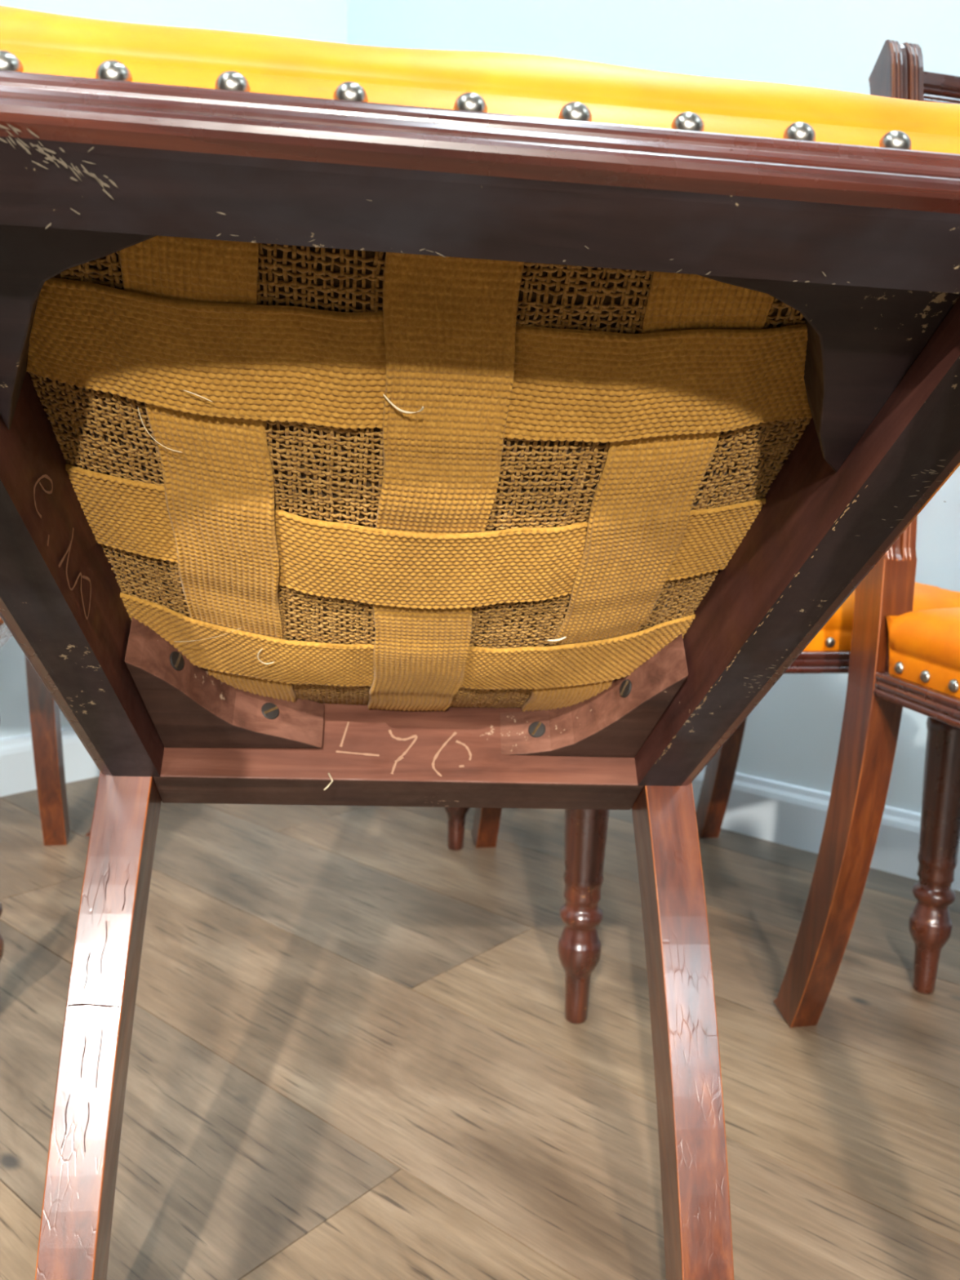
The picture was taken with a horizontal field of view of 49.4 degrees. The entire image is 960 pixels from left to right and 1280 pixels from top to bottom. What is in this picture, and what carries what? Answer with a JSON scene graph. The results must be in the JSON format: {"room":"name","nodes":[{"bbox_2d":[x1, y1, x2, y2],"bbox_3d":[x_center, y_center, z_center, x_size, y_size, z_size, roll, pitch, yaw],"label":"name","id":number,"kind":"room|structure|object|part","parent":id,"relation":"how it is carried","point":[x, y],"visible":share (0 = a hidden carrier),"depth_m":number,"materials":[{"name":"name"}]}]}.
{"room":"dining room","nodes":[
{"label":"dining room","id":0,"kind":"room"},
{"bbox_2d":[0,0,347,738],"bbox_3d":[-1.262,-1.048,0.888,0.120,2.750,3.000,9,11,39],"label":"wall","id":1,"kind":"structure","parent":0,"point":[322,20],"depth_m":1.73,"materials":[{"name":"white paint"}]},
{"bbox_2d":[0,726,99,796],"bbox_3d":[-3.059,0.535,-1.082,0.014,0.090,8.600,9,11,39],"label":"baseboard","id":2,"kind":"structure","parent":1,"relation":"attached to","point":[17,769],"depth_m":1.67,"materials":[{"name":"white paint"}]},
{"bbox_2d":[0,776,959,1279],"bbox_3d":[-0.694,0.998,-3.022,6.440,0.060,8.840,9,11,39],"label":"floor","id":3,"kind":"structure","parent":0,"point":[355,1054],"depth_m":0.94,"materials":[{"name":"brown wood"}]},
{"bbox_2d":[0,616,71,961],"bbox_3d":[-0.692,-0.124,1.109,0.442,0.901,0.548,0,9,-12],"label":"dining chair","id":4,"kind":"object","parent":3,"relation":"on","point":[44,712],"visible":0.06,"depth_m":1.38,"materials":[{"name":"brown wood"}]},
{"bbox_3d":[-0.462,0.187,0.956,0.048,0.350,0.048,0,9,-12],"label":"leg","id":5,"kind":"part","parent":4,"relation":"part of","materials":[{"name":"brown wood"}]},
{"bbox_3d":[-0.501,-0.043,1.103,0.037,0.058,0.436,0,9,-16],"label":"rail","id":6,"kind":"part","parent":4,"relation":"part of","materials":[{"name":"brown wood"}]},
{"bbox_3d":[-0.567,-0.157,1.353,0.032,0.900,0.116,0,9,-12],"label":"leg","id":7,"kind":"part","parent":4,"relation":"part of","materials":[{"name":"brown wood"}]},
{"bbox_2d":[85,807,470,850],"bbox_3d":[-0.276,-0.183,1.597,0.548,0.901,0.442,1,9,-4],"label":"dining chair","id":8,"kind":"object","parent":3,"relation":"on","point":[455,815],"visible":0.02,"depth_m":1.48,"materials":[{"name":"brown wood"}]},
{"bbox_3d":[-0.029,0.125,1.465,0.048,0.350,0.048,1,9,-4],"label":"leg","id":9,"kind":"part","parent":8,"relation":"part of","materials":[{"name":"brown wood"}]},
{"bbox_2d":[0,5,959,1279],"bbox_3d":[-0.037,0.080,0.600,0.442,0.707,0.960,1,9,-6],"label":"dining chair","id":10,"kind":"object","parent":3,"relation":"on","point":[379,426],"visible":1,"depth_m":0.44,"materials":[{"name":"brown wood"}]},
{"bbox_3d":[-0.210,-0.056,0.476,0.070,0.058,0.432,2,-32,-6],"label":"rail","id":11,"kind":"part","parent":10,"relation":"part of","materials":[{"name":"brown wood"}]},
{"bbox_3d":[-0.228,0.030,0.745,0.032,0.900,0.116,2,-32,-6],"label":"leg","id":12,"kind":"part","parent":10,"relation":"part of","materials":[{"name":"brown wood"}]},
{"bbox_3d":[-0.051,0.072,0.697,0.312,0.067,0.041,2,-32,-6],"label":"rail","id":13,"kind":"part","parent":10,"relation":"part of","materials":[{"name":"brown wood"}]},
{"bbox_2d":[0,5,959,154],"bbox_3d":[-0.026,-0.075,0.513,0.432,0.073,0.426,2,-32,-6],"label":"seat cushion","id":14,"kind":"object","parent":10,"relation":"on","point":[39,51],"depth_m":0.32,"materials":[{"name":"yellow leather"}]},
{"bbox_3d":[-0.004,-0.155,0.330,0.442,0.058,0.037,2,-32,-6],"label":"rail","id":15,"kind":"part","parent":10,"relation":"part of","materials":[{"name":"brown wood"}]},
{"bbox_3d":[0.114,0.041,0.782,0.032,0.900,0.116,2,-32,-6],"label":"leg","id":16,"kind":"part","parent":10,"relation":"part of","materials":[{"name":"brown wood"}]},
{"bbox_3d":[0.160,-0.044,0.516,0.070,0.058,0.432,2,-32,-6],"label":"rail","id":17,"kind":"part","parent":10,"relation":"part of","materials":[{"name":"brown wood"}]},
{"bbox_2d":[471,582,959,1023],"bbox_3d":[0.247,-0.109,1.240,0.442,0.901,0.548,0,9,-13],"label":"dining chair","id":18,"kind":"object","parent":3,"relation":"on","point":[930,922],"visible":0.04,"depth_m":1.06,"materials":[{"name":"brown wood"}]},
{"bbox_3d":[0.032,-0.143,1.409,0.032,0.900,0.116,0,9,-13],"label":"leg","id":19,"kind":"part","parent":18,"relation":"part of","materials":[{"name":"brown wood"}]},
{"bbox_3d":[0.101,0.201,1.003,0.048,0.350,0.048,0,9,-13],"label":"leg","id":20,"kind":"part","parent":18,"relation":"part of","materials":[{"name":"brown wood"}]},
{"bbox_3d":[0.367,-0.142,1.486,0.032,0.900,0.116,0,9,-13],"label":"leg","id":21,"kind":"part","parent":18,"relation":"part of","materials":[{"name":"brown wood"}]},
{"bbox_3d":[0.301,0.002,1.005,0.442,0.058,0.037,0,9,-13],"label":"rail","id":22,"kind":"part","parent":18,"relation":"part of","materials":[{"name":"brown wood"}]},
{"bbox_2d":[803,582,959,650],"bbox_3d":[0.258,-0.059,1.192,0.432,0.073,0.426,0,9,-13],"label":"seat cushion","id":23,"kind":"object","parent":18,"relation":"on","point":[836,634],"depth_m":1.00,"materials":[{"name":"orange leather"}]},
{"bbox_3d":[0.481,0.202,1.090,0.048,0.350,0.048,0,9,-13],"label":"leg","id":24,"kind":"part","parent":18,"relation":"part of","materials":[{"name":"brown wood"}]},
{"bbox_2d":[773,39,959,1027],"bbox_3d":[0.561,-0.025,0.775,0.442,0.901,0.548,0,9,-14],"label":"dining chair","id":25,"kind":"object","parent":3,"relation":"on","point":[900,656],"visible":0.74,"depth_m":0.91,"materials":[{"name":"brown wood"}]},
{"bbox_3d":[0.391,0.054,0.686,0.037,0.058,0.436,1,9,-9],"label":"rail","id":26,"kind":"part","parent":25,"relation":"part of","materials":[{"name":"brown wood"}]},
{"bbox_2d":[885,607,959,697],"bbox_3d":[0.573,0.024,0.727,0.432,0.073,0.426,0,9,-14],"label":"seat cushion","id":27,"kind":"object","parent":25,"relation":"on","point":[922,647],"depth_m":0.84,"materials":[{"name":"orange leather"}]},
{"bbox_3d":[0.522,-0.441,0.931,0.312,0.086,0.034,0,9,-14],"label":"crest rail","id":28,"kind":"part","parent":25,"relation":"part of","materials":[{"name":"brown wood"}]},
{"bbox_2d":[346,0,959,813],"bbox_3d":[0.965,-0.991,1.066,3.320,2.750,0.120,9,11,39],"label":"wall","id":29,"kind":"structure","parent":0,"point":[792,735],"depth_m":1.52,"materials":[{"name":"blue paint"}]},
{"bbox_2d":[691,765,959,891],"bbox_3d":[2.066,0.525,0.233,6.200,0.090,0.014,9,11,39],"label":"baseboard","id":30,"kind":"structure","parent":29,"relation":"attached to","point":[785,814],"depth_m":1.54,"materials":[{"name":"white paint"}]}
]}

